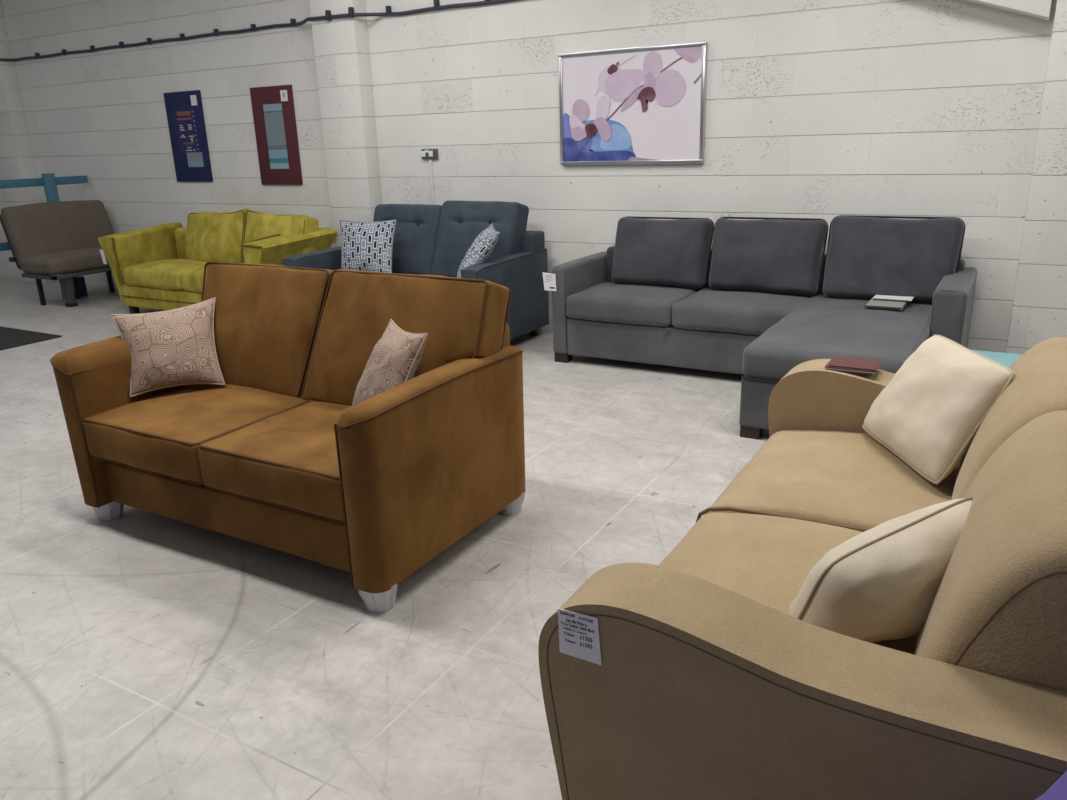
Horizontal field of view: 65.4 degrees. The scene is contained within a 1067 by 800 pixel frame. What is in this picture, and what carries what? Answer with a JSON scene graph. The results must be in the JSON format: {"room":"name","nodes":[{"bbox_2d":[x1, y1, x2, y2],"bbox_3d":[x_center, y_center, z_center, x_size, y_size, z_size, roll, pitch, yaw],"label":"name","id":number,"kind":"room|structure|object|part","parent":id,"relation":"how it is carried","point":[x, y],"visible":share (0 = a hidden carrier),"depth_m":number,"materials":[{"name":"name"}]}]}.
{"room":"store","nodes":[
{"label":"store","id":0,"kind":"room"},
{"bbox_2d":[0,0,57,283],"bbox_3d":[-5.514,-2.880,8.699,0.470,3.300,0.151,8,20,29],"label":"wall","id":1,"kind":"structure","parent":0,"point":[16,157],"depth_m":8.63,"materials":[{"name":"white paint"}]},
{"bbox_2d":[309,0,381,246],"bbox_3d":[-1.439,-2.284,6.403,0.420,3.300,0.151,8,20,29],"label":"pillar","id":2,"kind":"structure","parent":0,"point":[341,45],"depth_m":6.35,"materials":[{"name":"white paint"}]},
{"bbox_2d":[0,276,769,799],"bbox_3d":[-2.020,0.375,3.700,14.200,0.100,7.031,8,20,29],"label":"floor","id":3,"kind":"structure","parent":0,"point":[145,655],"depth_m":2.53,"materials":[{"name":"concrete"}]},
{"bbox_2d":[0,326,61,349],"bbox_3d":[-5.045,-0.582,6.842,2.870,0.012,0.670,8,20,29],"label":"floor mat","id":4,"kind":"object","parent":3,"relation":"on","point":[9,337],"visible":1,"depth_m":6.39,"materials":[{"name":"grey rubber"}]},
{"bbox_2d":[0,173,87,250],"bbox_3d":[-5.090,-1.370,7.415,0.105,1.170,2.600,8,20,29],"label":"barrier","id":5,"kind":"object","parent":3,"relation":"on","point":[49,181],"visible":0.5,"depth_m":7.95,"materials":[{"name":"teal paint"}]},
{"bbox_3d":[-5.181,-1.294,7.344,0.035,0.075,2.350,8,20,29],"label":"rail","id":6,"kind":"part","parent":5,"relation":"part of","materials":[{"name":"teal metal"}]},
{"bbox_3d":[-5.135,-1.858,7.279,0.035,0.075,2.600,8,20,29],"label":"rail","id":7,"kind":"part","parent":5,"relation":"part of","materials":[{"name":"teal paint"}]},
{"bbox_3d":[-4.630,-1.611,8.132,0.070,1.170,0.090,8,20,29],"label":"post","id":8,"kind":"part","parent":5,"relation":"part of","materials":[{"name":"teal paint"}]},
{"bbox_2d":[0,199,114,306],"bbox_3d":[-4.338,-1.406,7.878,0.691,0.915,1.002,8,20,29],"label":"chair","id":9,"kind":"object","parent":3,"relation":"on","point":[59,241],"visible":0.81,"depth_m":7.68,"materials":[{"name":"brown fabric"}]},
{"bbox_3d":[-4.587,-1.020,7.737,0.036,0.280,0.036,8,20,29],"label":"leg","id":10,"kind":"part","parent":9,"relation":"part of","materials":[{"name":"black plastic"}]},
{"bbox_3d":[-4.479,-1.597,7.920,0.285,0.567,0.968,8,20,29],"label":"backrest","id":11,"kind":"part","parent":9,"relation":"part of","materials":[{"name":"brown fabric"}]},
{"bbox_3d":[-4.249,-1.325,7.868,0.507,0.204,0.974,8,20,29],"label":"seat","id":12,"kind":"part","parent":9,"relation":"part of","materials":[{"name":"brown fabric"}]},
{"bbox_3d":[-4.246,-1.241,7.893,0.500,0.035,0.940,8,20,29],"label":"metal frame","id":13,"kind":"part","parent":9,"relation":"part of","materials":[{"name":"grey metal"}]},
{"bbox_3d":[-4.279,-1.014,7.636,0.150,0.250,0.060,8,20,29],"label":"leg","id":14,"kind":"part","parent":9,"relation":"part of","materials":[{"name":"grey metal"}]},
{"bbox_3d":[-4.416,-1.114,8.015,0.036,0.280,0.036,8,20,29],"label":"leg","id":15,"kind":"part","parent":9,"relation":"part of","materials":[{"name":"black plastic"}]},
{"bbox_3d":[-4.235,-1.214,8.311,0.036,0.280,0.036,8,20,29],"label":"leg","id":16,"kind":"part","parent":9,"relation":"part of","materials":[{"name":"black plastic"}]},
{"bbox_2d":[61,276,87,297],"bbox_3d":[-4.495,-1.101,8.130,0.135,0.190,0.180,8,20,29],"label":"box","id":17,"kind":"object","parent":3,"relation":"on","point":[81,280],"visible":0.42,"depth_m":8.14,"materials":[{"name":"blue"}]},
{"bbox_2d":[98,209,336,313],"bbox_3d":[-2.653,-1.142,6.951,2.107,0.868,0.736,8,20,29],"label":"sofa","id":18,"kind":"object","parent":3,"relation":"on","point":[161,267],"visible":0.6,"depth_m":6.89,"materials":[{"name":"fabric"}]},
{"bbox_2d":[99,249,106,263],"bbox_3d":[-3.698,-1.232,7.145,0.062,0.125,0.003,8,20,29],"label":"price tag","id":19,"kind":"object","parent":18,"relation":"hanging from","point":[101,251],"visible":1,"depth_m":7.14,"materials":[{"name":"white paper"}]},
{"bbox_3d":[-3.457,-1.230,7.428,0.230,0.637,0.695,8,20,29],"label":"arm","id":20,"kind":"part","parent":18,"relation":"part of","materials":[{"name":"fabric"}]},
{"bbox_2d":[123,258,205,290],"bbox_3d":[-3.041,-1.080,7.118,0.753,0.226,0.587,8,20,29],"label":"seat cushion","id":21,"kind":"object","parent":18,"relation":"on","point":[163,275],"depth_m":6.91,"materials":[{"name":"fabric"}]},
{"bbox_3d":[-2.540,-1.185,7.221,1.523,0.584,0.146,8,20,29],"label":"frame","id":22,"kind":"part","parent":18,"relation":"part of","materials":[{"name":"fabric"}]},
{"bbox_2d":[181,262,244,292],"bbox_3d":[-2.397,-0.985,6.756,0.750,0.236,0.586,8,20,29],"label":"seat cushion","id":23,"kind":"object","parent":18,"relation":"on","point":[191,277],"depth_m":6.64,"materials":[{"name":"fabric"}]},
{"bbox_2d":[187,210,247,262],"bbox_3d":[-2.651,-1.370,7.056,0.744,0.485,0.298,8,20,29],"label":"cushion","id":24,"kind":"object","parent":18,"relation":"on","point":[216,237],"depth_m":6.92,"materials":[{"name":"fabric"}]},
{"bbox_2d":[245,209,317,253],"bbox_3d":[-2.050,-1.286,6.721,0.697,0.490,0.304,8,20,29],"label":"cushion","id":25,"kind":"object","parent":18,"relation":"on","point":[258,224],"depth_m":6.57,"materials":[{"name":"fabric"}]},
{"bbox_3d":[-1.876,-0.999,6.538,0.326,0.637,0.695,8,20,29],"label":"arm","id":26,"kind":"part","parent":18,"relation":"part of","materials":[{"name":"fabric"}]},
{"bbox_2d":[50,261,525,612],"bbox_3d":[-0.897,0.005,3.073,1.536,0.915,0.889,8,20,29],"label":"sofa","id":27,"kind":"object","parent":3,"relation":"on","point":[279,456],"visible":0.96,"depth_m":2.85,"materials":[{"name":"velvet"},{"name":"metal"}]},
{"bbox_3d":[-1.497,-0.004,3.428,0.143,0.595,0.862,8,20,29],"label":"arm","id":28,"kind":"part","parent":27,"relation":"part of","materials":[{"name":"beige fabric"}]},
{"bbox_2d":[110,297,224,396],"bbox_3d":[-1.404,-0.206,3.253,0.393,0.321,0.204,-12,20,-29],"label":"throw cushion","id":29,"kind":"object","parent":27,"relation":"on","point":[174,347],"visible":0.99,"depth_m":3.21,"materials":[{"name":"fabric"}]},
{"bbox_2d":[83,384,305,482],"bbox_3d":[-1.224,0.091,3.155,0.634,0.194,0.646,8,20,29],"label":"seat cushion","id":30,"kind":"object","parent":27,"relation":"on","point":[160,432],"depth_m":2.99,"materials":[{"name":"brown fabric"}]},
{"bbox_2d":[203,263,333,396],"bbox_3d":[-1.057,-0.279,3.353,0.705,0.530,0.295,8,20,29],"label":"cushion","id":31,"kind":"object","parent":27,"relation":"on","point":[270,321],"depth_m":3.22,"materials":[{"name":"brown fabric"}]},
{"bbox_2d":[199,402,350,520],"bbox_3d":[-0.672,0.172,2.846,0.649,0.195,0.641,8,20,29],"label":"seat cushion","id":32,"kind":"object","parent":27,"relation":"on","point":[286,458],"depth_m":2.64,"materials":[{"name":"brown fabric"}]},
{"bbox_2d":[352,319,427,405],"bbox_3d":[-0.488,-0.087,2.772,0.189,0.328,0.298,-17,23,-40],"label":"throw cushion","id":33,"kind":"object","parent":27,"relation":"on","point":[394,360],"visible":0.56,"depth_m":2.70,"materials":[{"name":"fabric"}]},
{"bbox_2d":[302,271,508,405],"bbox_3d":[-0.483,-0.194,3.032,0.795,0.536,0.293,8,20,29],"label":"cushion","id":34,"kind":"object","parent":27,"relation":"on","point":[345,314],"depth_m":2.92,"materials":[{"name":"brown fabric"}]},
{"bbox_3d":[-0.291,0.178,2.750,0.121,0.583,0.862,8,20,29],"label":"arm","id":35,"kind":"part","parent":27,"relation":"part of","materials":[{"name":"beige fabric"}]},
{"bbox_3d":[-0.716,-0.049,3.390,1.435,0.660,0.132,8,20,29],"label":"frame","id":36,"kind":"part","parent":27,"relation":"part of","materials":[{"name":"beige fabric"}]},
{"bbox_2d":[282,201,548,339],"bbox_3d":[-0.844,-0.911,5.903,1.673,0.949,0.912,8,20,29],"label":"sofa","id":37,"kind":"object","parent":3,"relation":"on","point":[429,239],"visible":0.55,"depth_m":5.77,"materials":[{"name":"fabric"}]},
{"bbox_3d":[-1.506,-0.882,6.323,0.125,0.542,0.900,8,20,29],"label":"arm","id":38,"kind":"part","parent":37,"relation":"part of","materials":[{"name":"blue fabric"}]},
{"bbox_2d":[339,219,396,272],"bbox_3d":[-1.184,-1.076,5.895,0.544,0.396,0.181,8,20,29],"label":"throw cushion","id":39,"kind":"object","parent":37,"relation":"on","point":[365,246],"visible":0.79,"depth_m":5.82,"materials":[{"name":"fabric"}]},
{"bbox_2d":[374,203,441,274],"bbox_3d":[-0.912,-1.161,6.099,0.646,0.544,0.320,8,20,29],"label":"cushion","id":40,"kind":"object","parent":37,"relation":"on","point":[417,234],"depth_m":5.94,"materials":[{"name":"blue fabric"}]},
{"bbox_2d":[457,223,499,277],"bbox_3d":[-0.359,-0.931,5.385,0.292,0.395,0.292,-4,18,-5],"label":"throw cushion","id":41,"kind":"object","parent":37,"relation":"on","point":[482,247],"visible":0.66,"depth_m":5.30,"materials":[{"name":"fabric"}]},
{"bbox_2d":[431,201,529,277],"bbox_3d":[-0.377,-1.094,5.795,0.677,0.563,0.324,8,20,29],"label":"cushion","id":42,"kind":"object","parent":37,"relation":"on","point":[455,225],"depth_m":5.71,"materials":[{"name":"blue fabric"}]},
{"bbox_3d":[-0.171,-0.687,5.571,0.125,0.542,0.900,8,20,29],"label":"arm","id":43,"kind":"part","parent":37,"relation":"part of","materials":[{"name":"blue fabric"}]},
{"bbox_3d":[-0.654,-0.940,6.215,1.623,0.668,0.194,8,20,29],"label":"frame","id":44,"kind":"part","parent":37,"relation":"part of","materials":[{"name":"blue fabric"}]},
{"bbox_2d":[551,215,976,438],"bbox_3d":[1.058,-0.499,4.517,2.291,0.885,1.600,8,20,29],"label":"sofa","id":45,"kind":"object","parent":3,"relation":"on","point":[767,299],"visible":0.82,"depth_m":4.69,"materials":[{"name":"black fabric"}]},
{"bbox_2d":[542,272,555,290],"bbox_3d":[0.098,-0.726,5.104,0.095,0.112,0.002,8,20,29],"label":"price tag","id":46,"kind":"object","parent":45,"relation":"hanging from","point":[549,279],"visible":1,"depth_m":5.10,"materials":[{"name":"white paper"}]},
{"bbox_3d":[0.337,-0.649,5.437,0.110,0.552,0.732,8,20,29],"label":"arm","id":47,"kind":"part","parent":45,"relation":"part of"},
{"bbox_2d":[566,282,699,326],"bbox_3d":[0.622,-0.602,5.150,0.685,0.182,0.580,8,20,29],"label":"seat cushion","id":48,"kind":"object","parent":45,"relation":"on","point":[588,304],"depth_m":4.98,"materials":[{"name":"grey fabric"}]},
{"bbox_2d":[611,217,712,289],"bbox_3d":[0.803,-0.926,5.226,0.628,0.421,0.281,8,20,29],"label":"cushion","id":49,"kind":"object","parent":45,"relation":"on","point":[655,252],"depth_m":5.12,"materials":[{"name":"grey fabric"}]},
{"bbox_2d":[671,288,810,335],"bbox_3d":[1.223,-0.514,4.811,0.707,0.182,0.579,8,20,29],"label":"seat cushion","id":50,"kind":"object","parent":45,"relation":"on","point":[699,311],"depth_m":4.66,"materials":[{"name":"grey fabric"}]},
{"bbox_2d":[708,218,826,295],"bbox_3d":[1.371,-0.849,4.907,0.655,0.430,0.290,8,20,29],"label":"cushion","id":51,"kind":"object","parent":45,"relation":"on","point":[768,256],"depth_m":4.81,"materials":[{"name":"grey fabric"}]},
{"bbox_3d":[1.427,-0.603,5.090,2.117,0.598,0.134,8,20,29],"label":"frame","id":52,"kind":"part","parent":45,"relation":"part of","materials":[{"name":"grey fabric"}]},
{"bbox_2d":[742,295,931,380],"bbox_3d":[1.578,-0.318,4.151,0.707,0.190,1.419,8,20,29],"label":"cushion","id":53,"kind":"object","parent":45,"relation":"on","point":[812,327],"depth_m":3.83,"materials":[{"name":"grey fabric"}]},
{"bbox_2d":[864,295,913,309],"bbox_3d":[1.878,-0.517,4.383,0.204,0.023,0.303,8,20,29],"label":"book","id":54,"kind":"object","parent":45,"relation":"on","point":[890,302],"visible":1,"depth_m":4.35,"materials":[{"name":"grey paper"}]},
{"bbox_2d":[823,216,963,303],"bbox_3d":[1.964,-0.774,4.575,0.683,0.452,0.300,8,20,29],"label":"cushion","id":55,"kind":"object","parent":45,"relation":"on","point":[866,257],"depth_m":4.48,"materials":[{"name":"grey fabric"}]},
{"bbox_3d":[2.190,-0.368,4.364,0.150,0.552,0.787,8,20,29],"label":"arm","id":56,"kind":"part","parent":45,"relation":"part of"},
{"bbox_2d":[538,337,1066,799],"bbox_3d":[0.913,0.357,1.952,1.112,0.809,1.734,8,20,29],"label":"sofa","id":57,"kind":"object","parent":3,"relation":"on","point":[706,686],"visible":0.81,"depth_m":1.36,"materials":[{"name":"fabric"}]},
{"bbox_2d":[558,608,601,665],"bbox_3d":[0.079,0.403,1.420,0.082,0.090,0.002,8,20,29],"label":"price card","id":58,"kind":"object","parent":57,"relation":"attached to","point":[579,637],"visible":1,"depth_m":1.42,"materials":[{"name":"white paper"}]},
{"bbox_2d":[659,512,918,654],"bbox_3d":[0.551,0.493,1.791,0.676,0.227,0.720,8,20,29],"label":"seat cushion","id":59,"kind":"object","parent":57,"relation":"on","point":[766,558],"depth_m":1.91,"materials":[{"name":"beige fabric"}]},
{"bbox_3d":[0.528,0.640,1.326,1.097,0.571,0.160,8,20,29],"label":"arm","id":60,"kind":"part","parent":57,"relation":"part of","materials":[{"name":"beige fabric"}]},
{"bbox_2d":[703,430,959,528],"bbox_3d":[0.906,0.298,2.369,0.675,0.230,0.710,8,20,29],"label":"seat cushion","id":61,"kind":"object","parent":57,"relation":"on","point":[847,479],"depth_m":2.26,"materials":[{"name":"beige fabric"}]},
{"bbox_3d":[1.303,0.206,2.620,1.097,0.571,0.160,8,20,29],"label":"arm","id":62,"kind":"part","parent":57,"relation":"part of","materials":[{"name":"beige fabric"}]},
{"bbox_2d":[825,356,882,374],"bbox_3d":[1.035,-0.112,2.686,0.157,0.017,0.135,8,20,29],"label":"book","id":63,"kind":"object","parent":57,"relation":"on","point":[839,364],"visible":1,"depth_m":2.66,"materials":[{"name":"red paper"}]},
{"bbox_2d":[788,497,972,642],"bbox_3d":[0.685,0.336,1.573,0.437,0.228,0.211,-8,19,-20],"label":"throw cushion","id":64,"kind":"object","parent":57,"relation":"on","point":[881,583],"visible":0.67,"depth_m":1.49,"materials":[{"name":"beige fabric"}]},
{"bbox_2d":[862,334,1014,483],"bbox_3d":[1.131,0.009,2.352,0.233,0.308,0.462,-3,18,-4],"label":"throw cushion","id":65,"kind":"object","parent":57,"relation":"on","point":[931,411],"visible":0.97,"depth_m":2.24,"materials":[{"name":"beige fabric"}]},
{"bbox_2d":[914,410,1066,691],"bbox_3d":[0.947,0.322,1.494,0.436,0.468,0.706,8,20,29],"label":"cushion","id":66,"kind":"object","parent":57,"relation":"on","point":[998,610],"depth_m":1.26,"materials":[{"name":"beige fabric"}]},
{"bbox_2d":[951,337,1066,499],"bbox_3d":[1.300,0.128,2.070,0.436,0.468,0.696,8,20,29],"label":"cushion","id":67,"kind":"object","parent":57,"relation":"on","point":[1038,386],"depth_m":1.94,"materials":[{"name":"beige fabric"}]},
{"bbox_2d":[972,350,1022,367],"bbox_3d":[1.913,0.158,3.078,0.650,0.450,0.840,8,20,29],"label":"table","id":68,"kind":"object","parent":3,"relation":"on","point":[1006,359],"visible":0.02,"depth_m":3.39,"materials":[{"name":"teal paint"}]},
{"bbox_2d":[1035,771,1066,799],"bbox_3d":[0.677,0.770,0.869,0.720,0.690,0.240,8,20,29],"label":"stool","id":69,"kind":"object","parent":3,"relation":"on","point":[1058,790],"visible":1,"depth_m":0.93,"materials":[{"name":"fabric"}]},
{"bbox_2d":[0,0,1056,352],"bbox_3d":[-0.357,-2.187,5.987,14.200,3.300,0.200,8,20,29],"label":"wall","id":70,"kind":"structure","parent":0,"point":[826,110],"depth_m":5.63,"materials":[{"name":"white paint"}]},
{"bbox_2d":[163,90,212,181],"bbox_3d":[-3.105,-2.362,7.476,0.475,0.772,0.023,8,20,29],"label":"board","id":71,"kind":"object","parent":70,"relation":"attached to","point":[184,109],"visible":1,"depth_m":7.46,"materials":[{"name":"blue fabric"}]},
{"bbox_2d":[0,0,516,60],"bbox_3d":[-2.122,-2.960,6.576,8.780,0.073,0.181,8,20,29],"label":"cable","id":72,"kind":"object","parent":70,"relation":"attached to","point":[351,14],"visible":1,"depth_m":6.56,"materials":[{"name":"grey plastic"}]},
{"bbox_2d":[250,85,302,184],"bbox_3d":[-2.149,-2.202,6.944,0.470,0.782,0.024,8,20,29],"label":"board","id":73,"kind":"object","parent":70,"relation":"attached to","point":[273,110],"visible":1,"depth_m":6.93,"materials":[{"name":"red fabric"}]},
{"bbox_2d":[421,149,438,158],"bbox_3d":[-0.777,-1.841,6.222,0.143,0.075,0.028,8,20,29],"label":"wall socket","id":74,"kind":"object","parent":70,"relation":"attached to","point":[425,153],"visible":1,"depth_m":6.21,"materials":[{"name":"silver metal"}]},
{"bbox_2d":[429,159,434,203],"bbox_3d":[-0.755,-1.246,6.415,0.023,1.174,0.016,8,20,29],"label":"cable trunking","id":75,"kind":"object","parent":70,"relation":"attached to","point":[430,160],"visible":0.44,"depth_m":6.28,"materials":[{"name":"white plastic"}]},
{"bbox_2d":[558,41,707,164],"bbox_3d":[0.618,-1.883,5.349,1.007,0.704,0.035,8,20,29],"label":"framed picture","id":76,"kind":"object","parent":70,"relation":"attached to","point":[647,104],"visible":1,"depth_m":5.32,"materials":[{"name":"silver metal"}]},
{"bbox_2d":[964,0,1051,20],"bbox_3d":[1.587,-2.576,4.445,2.164,1.185,0.161,8,20,29],"label":"trim","id":77,"kind":"structure","parent":70,"relation":"attached to","point":[1040,9],"depth_m":4.08,"materials":[{"name":"white"}]},
{"bbox_2d":[1006,0,1066,353],"bbox_3d":[2.755,-1.670,4.040,0.435,3.300,0.151,8,20,29],"label":"pillar","id":78,"kind":"structure","parent":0,"point":[1039,308],"depth_m":4.28,"materials":[{"name":"white paint"}]}
]}

